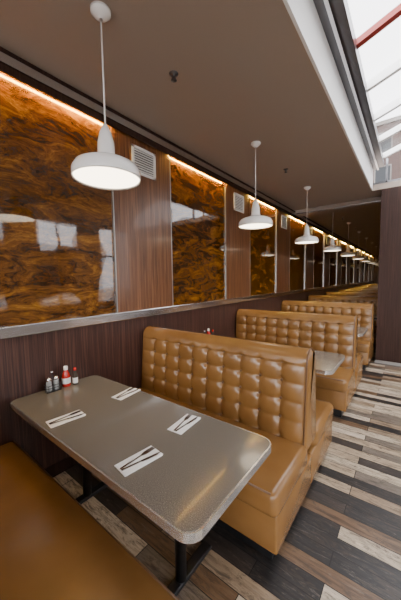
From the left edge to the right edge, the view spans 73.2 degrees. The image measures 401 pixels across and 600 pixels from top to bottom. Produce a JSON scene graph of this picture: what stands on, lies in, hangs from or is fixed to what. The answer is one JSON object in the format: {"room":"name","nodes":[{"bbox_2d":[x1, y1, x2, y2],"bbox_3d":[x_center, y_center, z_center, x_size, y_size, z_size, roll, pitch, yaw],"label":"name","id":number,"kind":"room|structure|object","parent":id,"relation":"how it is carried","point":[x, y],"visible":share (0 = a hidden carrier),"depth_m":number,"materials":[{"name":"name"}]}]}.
{"room":"restaurant","nodes":[
{"label":"restaurant","id":0,"kind":"room"},
{"bbox_2d":[0,125,371,468],"bbox_3d":[4.624,-0.849,9.729,0.150,3.240,27.100,3,6,38],"label":"wall","id":1,"kind":"structure","parent":0,"point":[111,350],"depth_m":2.37,"materials":[{"name":"brown wood"}]},
{"bbox_2d":[0,72,115,326],"bbox_3d":[-1.199,-0.720,2.090,0.012,1.775,1.176,3,6,38],"label":"panel","id":2,"kind":"object","parent":1,"relation":"attached to","point":[57,254],"visible":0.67,"depth_m":2.10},
{"bbox_2d":[45,456,77,476],"bbox_3d":[4.681,0.722,9.762,0.012,0.100,26.980,3,6,38],"label":"baseboard","id":3,"kind":"structure","parent":1,"relation":"attached to","point":[63,465],"depth_m":2.26,"materials":[{"name":"brown wood"}]},
{"bbox_2d":[111,190,117,312],"bbox_3d":[-1.191,-0.670,2.088,0.034,1.675,1.200,3,6,38],"label":"trim panel","id":4,"kind":"object","parent":1,"relation":"attached to","point":[112,192],"depth_m":2.57,"materials":[{"name":"silver metal"}]},
{"bbox_2d":[109,126,172,312],"bbox_3d":[-0.591,-0.789,2.857,0.030,1.775,0.762,3,6,38],"label":"wood wall panel","id":5,"kind":"object","parent":1,"relation":"attached to","point":[141,212],"visible":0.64,"depth_m":2.83,"materials":[{"name":"brown wood"}]},
{"bbox_2d":[131,144,155,180],"bbox_3d":[-0.582,-1.419,2.793,0.020,0.270,0.310,3,6,38],"label":"air vent grille","id":6,"kind":"object","parent":5,"relation":"attached to","point":[145,160],"visible":0.85,"depth_m":2.80,"materials":[{"name":"white metal"}]},
{"bbox_2d":[0,281,372,338],"bbox_3d":[4.676,-0.468,9.659,0.045,0.080,26.980,3,6,38],"label":"chair rail","id":7,"kind":"object","parent":1,"relation":"attached to","point":[48,326],"depth_m":2.61,"materials":[{"name":"silver metal"}]},
{"bbox_2d":[0,46,374,257],"bbox_3d":[4.671,-2.279,9.501,0.100,0.155,26.980,3,6,38],"label":"trim","id":8,"kind":"structure","parent":1,"relation":"attached to","point":[12,65],"depth_m":2.49,"materials":[{"name":"brown wood"}]},
{"bbox_2d":[169,156,224,304],"bbox_3d":[0.004,-0.859,3.634,0.012,1.775,1.176,3,6,38],"label":"panel","id":9,"kind":"object","parent":1,"relation":"attached to","point":[197,198],"visible":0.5,"depth_m":3.55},
{"bbox_2d":[169,160,226,305],"bbox_3d":[0.012,-0.808,3.632,0.034,1.675,1.200,3,6,38],"label":"trim panel","id":10,"kind":"object","parent":1,"relation":"attached to","point":[169,160],"depth_m":4.03,"materials":[{"name":"silver metal"}]},
{"bbox_2d":[224,183,249,298],"bbox_3d":[0.612,-0.927,4.401,0.030,1.775,0.762,3,6,38],"label":"wood wall panel","id":11,"kind":"object","parent":1,"relation":"attached to","point":[237,239],"visible":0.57,"depth_m":4.35,"materials":[{"name":"brown wood"}]},
{"bbox_2d":[234,192,243,213],"bbox_3d":[0.621,-1.557,4.337,0.020,0.270,0.310,3,6,38],"label":"air vent grille","id":12,"kind":"object","parent":11,"relation":"attached to","point":[238,199],"visible":1,"depth_m":4.33,"materials":[{"name":"white metal"}]},
{"bbox_2d":[250,196,275,295],"bbox_3d":[1.207,-0.997,5.178,0.012,1.775,1.176,3,6,38],"label":"panel","id":13,"kind":"object","parent":1,"relation":"attached to","point":[262,241],"visible":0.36,"depth_m":5.18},
{"bbox_2d":[275,212,276,292],"bbox_3d":[1.215,-0.947,5.175,0.034,1.675,1.200,3,6,38],"label":"trim panel","id":14,"kind":"object","parent":1,"relation":"attached to","point":[276,212],"depth_m":5.63,"materials":[{"name":"silver metal"}]},
{"bbox_2d":[276,209,289,292],"bbox_3d":[1.815,-1.066,5.944,0.030,1.775,0.762,3,6,38],"label":"wood wall panel","id":15,"kind":"object","parent":1,"relation":"attached to","point":[283,235],"visible":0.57,"depth_m":5.92,"materials":[{"name":"brown wood"}]},
{"bbox_2d":[281,215,286,228],"bbox_3d":[1.824,-1.696,5.880,0.020,0.270,0.310,3,6,38],"label":"air vent grille","id":16,"kind":"object","parent":15,"relation":"attached to","point":[283,218],"visible":1,"depth_m":5.87,"materials":[{"name":"white metal"}]},
{"bbox_2d":[290,216,304,290],"bbox_3d":[2.410,-1.135,6.721,0.012,1.775,1.176,3,6,38],"label":"panel","id":17,"kind":"object","parent":1,"relation":"attached to","point":[297,251],"visible":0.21,"depth_m":6.67,"materials":[{"name":"brown stone"}]},
{"bbox_2d":[289,244,305,290],"bbox_3d":[2.418,-1.085,6.719,0.034,1.675,1.200,3,6,38],"label":"trim panel","id":18,"kind":"object","parent":1,"relation":"attached to","point":[305,244],"depth_m":7.17,"materials":[{"name":"silver metal"}]},
{"bbox_2d":[305,223,313,288],"bbox_3d":[3.018,-1.204,7.488,0.030,1.775,0.762,3,6,38],"label":"wood wall panel","id":19,"kind":"object","parent":1,"relation":"attached to","point":[309,247],"visible":0.5,"depth_m":7.50,"materials":[{"name":"brown wood"}]},
{"bbox_2d":[313,228,323,287],"bbox_3d":[3.613,-1.274,8.265,0.012,1.775,1.176,3,6,38],"label":"panel","id":20,"kind":"object","parent":1,"relation":"attached to","point":[318,247],"visible":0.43,"depth_m":8.27,"materials":[{"name":"brown stone"}]},
{"bbox_2d":[313,235,324,286],"bbox_3d":[3.621,-1.224,8.263,0.034,1.675,1.200,3,6,38],"label":"trim panel","id":21,"kind":"object","parent":1,"relation":"attached to","point":[324,235],"depth_m":8.68,"materials":[{"name":"silver metal"}]},
{"bbox_2d":[324,233,329,286],"bbox_3d":[4.221,-1.343,9.032,0.030,1.775,0.762,3,6,38],"label":"wood wall panel","id":22,"kind":"object","parent":1,"relation":"attached to","point":[326,254],"visible":0.57,"depth_m":9.03,"materials":[{"name":"brown wood"}]},
{"bbox_2d":[329,236,336,285],"bbox_3d":[4.816,-1.413,9.809,0.012,1.775,1.176,3,6,38],"label":"panel","id":23,"kind":"object","parent":1,"relation":"attached to","point":[333,255],"visible":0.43,"depth_m":9.85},
{"bbox_2d":[329,237,337,284],"bbox_3d":[4.825,-1.362,9.806,0.034,1.675,1.200,3,6,38],"label":"trim panel","id":24,"kind":"object","parent":1,"relation":"attached to","point":[330,237],"depth_m":10.23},
{"bbox_2d":[337,239,341,284],"bbox_3d":[5.424,-1.482,10.575,0.030,1.775,0.762,3,6,38],"label":"wood wall panel","id":25,"kind":"object","parent":1,"relation":"attached to","point":[339,252],"visible":0.57,"depth_m":10.56,"materials":[{"name":"brown wood"}]},
{"bbox_2d":[341,242,346,283],"bbox_3d":[6.019,-1.551,11.352,0.012,1.775,1.176,3,6,38],"label":"panel","id":26,"kind":"object","parent":1,"relation":"attached to","point":[344,245],"visible":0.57,"depth_m":11.36,"materials":[{"name":"brown wood"}]},
{"bbox_2d":[346,244,349,283],"bbox_3d":[6.627,-1.620,12.119,0.030,1.775,0.762,3,6,38],"label":"wood wall panel","id":27,"kind":"object","parent":1,"relation":"attached to","point":[348,257],"visible":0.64,"depth_m":12.15,"materials":[{"name":"brown wood"}]},
{"bbox_2d":[350,246,353,282],"bbox_3d":[7.222,-1.690,12.896,0.012,1.775,1.176,3,6,38],"label":"panel","id":28,"kind":"object","parent":1,"relation":"attached to","point":[352,248],"visible":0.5,"depth_m":12.92,"materials":[{"name":"brown stone"}]},
{"bbox_2d":[354,248,356,282],"bbox_3d":[7.830,-1.759,13.663,0.030,1.775,0.762,3,6,38],"label":"wood wall panel","id":29,"kind":"object","parent":1,"relation":"attached to","point":[355,261],"visible":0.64,"depth_m":13.65,"materials":[{"name":"brown wood"}]},
{"bbox_2d":[356,249,359,282],"bbox_3d":[8.425,-1.828,14.440,0.012,1.775,1.176,3,6,38],"label":"panel","id":30,"kind":"object","parent":1,"relation":"attached to","point":[358,260],"visible":0.43,"depth_m":14.50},
{"bbox_2d":[360,251,362,281],"bbox_3d":[9.033,-1.897,15.207,0.030,1.775,0.762,3,6,38],"label":"wood wall panel","id":31,"kind":"object","parent":1,"relation":"attached to","point":[360,251],"visible":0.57,"depth_m":15.22,"materials":[{"name":"brown wood"}]},
{"bbox_2d":[362,252,364,281],"bbox_3d":[9.628,-1.967,15.983,0.012,1.775,1.176,3,6,38],"label":"panel","id":32,"kind":"object","parent":1,"relation":"attached to","point":[363,263],"visible":0.57,"depth_m":16.04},
{"bbox_2d":[366,254,368,280],"bbox_3d":[10.831,-2.105,17.527,0.012,1.775,1.176,3,6,38],"label":"panel","id":33,"kind":"object","parent":1,"relation":"attached to","point":[367,254],"visible":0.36,"depth_m":17.60,"materials":[{"name":"brown wood"}]},
{"bbox_2d":[370,263,371,280],"bbox_3d":[12.034,-2.244,19.071,0.012,1.775,1.176,3,6,38],"label":"panel","id":34,"kind":"object","parent":1,"relation":"attached to","point":[370,263],"visible":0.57,"depth_m":19.10,"materials":[{"name":"brown"}]},
{"bbox_2d":[0,0,400,255],"bbox_3d":[6.678,-2.319,7.996,5.410,0.100,27.100,3,6,38],"label":"ceiling","id":35,"kind":"structure","parent":0,"point":[246,74],"depth_m":2.13,"materials":[{"name":"brown paint"}]},
{"bbox_2d":[71,1,140,189],"bbox_3d":[-0.565,-1.188,1.582,0.396,0.939,0.396,3,6,38],"label":"pendant lamp","id":36,"kind":"object","parent":35,"relation":"hanging from","point":[103,169],"visible":1,"depth_m":1.55,"materials":[{"name":"white metal"}]},
{"bbox_2d":[169,70,177,82],"bbox_3d":[-0.201,-1.673,2.027,0.070,0.049,0.070,3,6,38],"label":"sprinkler head","id":37,"kind":"object","parent":35,"relation":"attached to","point":[173,73],"visible":1,"depth_m":2.02},
{"bbox_2d":[238,141,272,229],"bbox_3d":[0.638,-1.327,3.126,0.396,0.939,0.396,3,6,38],"label":"pendant lamp","id":38,"kind":"object","parent":35,"relation":"hanging from","point":[256,221],"visible":1,"depth_m":3.09,"materials":[{"name":"white metal"}]},
{"bbox_2d":[295,186,318,243],"bbox_3d":[1.841,-1.465,4.669,0.396,0.939,0.396,3,6,38],"label":"pendant lamp","id":39,"kind":"object","parent":35,"relation":"hanging from","point":[306,238],"visible":1,"depth_m":4.63,"materials":[{"name":"white metal"}]},
{"bbox_2d":[283,0,372,190],"bbox_3d":[0.375,-1.858,1.371,0.020,0.400,8.880,3,6,38],"label":"fascia","id":40,"kind":"object","parent":35,"relation":"attached to","point":[304,16],"depth_m":2.20,"materials":[{"name":"white paint"}]},
{"bbox_2d":[323,230,341,251],"bbox_3d":[3.044,-1.604,6.213,0.396,0.939,0.396,3,6,38],"label":"pendant lamp","id":41,"kind":"object","parent":35,"relation":"hanging from","point":[332,248],"visible":0.84,"depth_m":6.19,"materials":[{"name":"white metal"}]},
{"bbox_2d":[295,197,380,216],"bbox_3d":[3.611,-1.970,5.326,3.360,0.090,0.312,3,6,38],"label":"ceiling beam","id":42,"kind":"structure","parent":35,"relation":"attached to","point":[377,200],"depth_m":5.74,"materials":[{"name":"beige paint"}]},
{"bbox_2d":[340,222,355,255],"bbox_3d":[4.247,-1.742,7.757,0.396,0.939,0.396,3,6,38],"label":"pendant lamp","id":43,"kind":"object","parent":35,"relation":"hanging from","point":[348,252],"visible":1,"depth_m":7.73,"materials":[{"name":"white metal"}]},
{"bbox_2d":[313,0,383,169],"bbox_3d":[0.443,-2.077,1.298,0.160,0.155,8.880,3,6,38],"label":"trim","id":44,"kind":"structure","parent":35,"relation":"attached to","point":[334,15],"depth_m":2.46,"materials":[{"name":"grey metal"}]},
{"bbox_2d":[352,231,364,259],"bbox_3d":[5.450,-1.881,9.300,0.396,0.939,0.396,3,6,38],"label":"pendant lamp","id":45,"kind":"object","parent":35,"relation":"hanging from","point":[358,256],"visible":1,"depth_m":9.25,"materials":[{"name":"white metal"}]},
{"bbox_2d":[360,238,371,261],"bbox_3d":[6.653,-2.019,10.844,0.396,0.939,0.396,3,6,38],"label":"pendant lamp","id":46,"kind":"object","parent":35,"relation":"hanging from","point":[366,259],"visible":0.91,"depth_m":10.81,"materials":[{"name":"white metal"}]},
{"bbox_2d":[366,242,375,263],"bbox_3d":[7.856,-2.158,12.388,0.396,0.939,0.396,3,6,38],"label":"pendant lamp","id":47,"kind":"object","parent":35,"relation":"hanging from","point":[371,258],"visible":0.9,"depth_m":12.35,"materials":[{"name":"white metal"}]},
{"bbox_2d":[373,158,400,184],"bbox_3d":[4.544,-2.213,3.771,3.600,0.410,0.060,3,6,38],"label":"clerestory window","id":48,"kind":"structure","parent":35,"relation":"attached to","point":[386,176],"depth_m":4.73,"materials":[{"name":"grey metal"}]},
{"bbox_2d":[53,349,400,599],"bbox_3d":[6.755,0.917,8.163,5.560,0.100,27.200,3,6,38],"label":"floor","id":49,"kind":"structure","parent":0,"point":[343,541],"depth_m":1.71,"materials":[{"name":"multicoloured wood"}]},
{"bbox_2d":[0,441,178,599],"bbox_3d":[-1.085,0.996,0.908,1.741,1.104,1.340,3,6,38],"label":"bench","id":50,"kind":"object","parent":49,"relation":"on","point":[52,547],"visible":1,"depth_m":1.14,"materials":[{"name":"leather"}]},
{"bbox_2d":[10,375,270,596],"bbox_3d":[-0.487,1.103,1.699,1.710,0.750,0.685,3,6,38],"label":"dining table","id":51,"kind":"object","parent":49,"relation":"on","point":[200,471],"visible":0.97,"depth_m":1.39,"materials":[{"name":"grey stone"}]},
{"bbox_2d":[44,371,61,393],"bbox_3d":[-1.151,0.627,2.097,0.064,0.157,0.110,3,6,38],"label":"pepper shaker","id":52,"kind":"object","parent":51,"relation":"on","point":[53,386],"visible":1,"depth_m":2.09,"materials":[{"name":"clear metal"}]},
{"bbox_2d":[46,410,85,427],"bbox_3d":[-0.829,0.730,1.668,0.106,0.008,0.206,4,6,45],"label":"napkin","id":53,"kind":"object","parent":51,"relation":"on","point":[77,414],"visible":1,"depth_m":1.66,"materials":[{"name":"white paper"}]},
{"bbox_2d":[61,365,70,386],"bbox_3d":[-1.091,0.614,2.189,0.067,0.166,0.067,3,6,38],"label":"ketchup bottle","id":54,"kind":"object","parent":51,"relation":"on","point":[66,378],"visible":1,"depth_m":2.17,"materials":[{"name":"red"}]},
{"bbox_2d":[72,367,77,384],"bbox_3d":[-1.030,0.623,2.219,0.041,0.142,0.041,3,6,38],"label":"hot sauce bottle","id":55,"kind":"object","parent":51,"relation":"on","point":[75,375],"visible":1,"depth_m":2.21,"materials":[{"name":"brown"}]},
{"bbox_2d":[111,387,140,399],"bbox_3d":[-0.554,0.698,2.023,0.106,0.008,0.206,2,5,31],"label":"napkin","id":56,"kind":"object","parent":51,"relation":"on","point":[130,391],"visible":1,"depth_m":2.02,"materials":[{"name":"white paper"}]},
{"bbox_2d":[114,446,162,476],"bbox_3d":[-0.287,0.752,1.274,0.206,0.008,0.106,-5,6,-44],"label":"napkin","id":57,"kind":"object","parent":51,"relation":"on","point":[149,454],"visible":1,"depth_m":1.26,"materials":[{"name":"white paper"}]},
{"bbox_2d":[167,414,200,434],"bbox_3d":[-0.093,0.725,1.590,0.106,0.008,0.206,2,5,33],"label":"napkin","id":58,"kind":"object","parent":51,"relation":"on","point":[188,420],"visible":1,"depth_m":1.58,"materials":[{"name":"white paper"}]},
{"bbox_2d":[138,326,332,559],"bbox_3d":[0.118,0.858,2.452,1.741,1.104,1.340,3,6,38],"label":"bench","id":59,"kind":"object","parent":49,"relation":"on","point":[266,389],"visible":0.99,"depth_m":2.00,"materials":[{"name":"leather"}]},
{"bbox_2d":[235,309,362,417],"bbox_3d":[1.321,0.719,3.995,1.741,1.104,1.340,3,6,38],"label":"bench","id":60,"kind":"object","parent":49,"relation":"on","point":[331,333],"visible":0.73,"depth_m":3.61,"materials":[{"name":"leather"}]},
{"bbox_2d":[281,300,375,369],"bbox_3d":[2.525,0.581,5.539,1.741,1.104,1.340,3,6,38],"label":"bench","id":61,"kind":"object","parent":49,"relation":"on","point":[364,312],"visible":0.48,"depth_m":5.12,"materials":[{"name":"leather"}]},
{"bbox_2d":[314,350,344,374],"bbox_3d":[0.716,0.965,3.243,1.710,0.750,0.685,3,6,38],"label":"dining table","id":62,"kind":"object","parent":49,"relation":"on","point":[327,363],"visible":0.31,"depth_m":2.72,"materials":[{"name":"grey stone"}]},
{"bbox_2d":[308,295,377,331],"bbox_3d":[3.728,0.442,7.083,1.741,1.104,1.340,3,6,38],"label":"bench","id":63,"kind":"object","parent":49,"relation":"on","point":[348,299],"visible":0.24,"depth_m":6.89,"materials":[{"name":"leather"}]},
{"bbox_2d":[325,292,377,296],"bbox_3d":[4.931,0.304,8.626,1.741,1.104,1.340,3,6,38],"label":"bench","id":64,"kind":"object","parent":49,"relation":"on","point":[327,293],"visible":0.15,"depth_m":8.59,"materials":[{"name":"leather"}]},
{"bbox_2d":[338,290,377,292],"bbox_3d":[6.134,0.165,10.170,1.741,1.104,1.340,3,6,38],"label":"bench","id":65,"kind":"object","parent":49,"relation":"on","point":[363,291],"visible":0.06,"depth_m":10.10,"materials":[{"name":"leather"}]},
{"bbox_2d":[347,288,377,289],"bbox_3d":[7.337,0.027,11.714,1.741,1.104,1.340,3,6,38],"label":"bench","id":66,"kind":"object","parent":49,"relation":"on","point":[347,288],"visible":0.07,"depth_m":11.78,"materials":[{"name":"leather"}]},
{"bbox_2d":[358,327,367,336],"bbox_3d":[1.919,0.826,4.786,1.710,0.750,0.685,3,6,38],"label":"dining table","id":67,"kind":"object","parent":49,"relation":"on","point":[361,330],"visible":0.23,"depth_m":4.24,"materials":[{"name":"grey stone"}]},
{"bbox_2d":[354,286,377,287],"bbox_3d":[8.540,-0.112,13.257,1.741,1.104,1.340,3,6,38],"label":"bench","id":68,"kind":"object","parent":49,"relation":"on","point":[355,286],"visible":0.04,"depth_m":13.48,"materials":[{"name":"leather"}]},
{"bbox_2d":[360,285,377,286],"bbox_3d":[9.743,-0.251,14.801,1.741,1.104,1.340,3,6,38],"label":"bench","id":69,"kind":"object","parent":49,"relation":"on","point":[360,285],"visible":0.02,"depth_m":14.97,"materials":[{"name":"leather"}]},
{"bbox_2d":[372,255,378,283],"bbox_3d":[14.315,-1.689,19.272,3.710,3.140,0.120,3,6,38],"label":"wall","id":70,"kind":"structure","parent":0,"point":[376,268],"depth_m":20.12,"materials":[{"name":"brown wood"}]},
{"bbox_2d":[375,186,400,362],"bbox_3d":[4.653,-0.345,3.912,3.465,3.140,0.150,3,6,38],"label":"wall partition","id":71,"kind":"structure","parent":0,"point":[388,332],"depth_m":4.81,"materials":[{"name":"brown wood"}]},
{"bbox_2d":[375,360,400,365],"bbox_3d":[4.563,1.198,4.017,3.325,0.050,0.012,3,6,38],"label":"baseboard","id":72,"kind":"structure","parent":71,"relation":"attached to","point":[376,361],"depth_m":4.91,"materials":[{"name":"silver metal"}]},
{"bbox_3d":[1.855,-2.352,0.174,3.487,0.607,8.880,3,6,38],"label":"ceiling","id":73,"kind":"structure","parent":0,"visible":0},
{"bbox_2d":[356,3,400,158],"bbox_3d":[2.444,-2.520,2.432,1.626,0.648,4.580,3,6,38],"label":"skylight","id":74,"kind":"object","parent":73,"relation":"attached to","point":[395,13],"visible":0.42,"depth_m":2.75,"materials":[{"name":"glass"}]},
{"label":"outside","id":75,"kind":"structure","parent":0,"visible":0},
{"bbox_3d":[7.042,1.632,1.014,90.000,0.180,110.000,3,6,38],"label":"ground","id":76,"kind":"structure","parent":75,"visible":0},
{"bbox_2d":[373,115,400,182],"bbox_3d":[19.106,-7.405,22.575,16.200,14.120,6.200,3,6,38],"label":"brick building","id":77,"kind":"structure","parent":76,"relation":"on","point":[394,160],"depth_m":21.46,"materials":[{"name":"white brick"}]}
]}

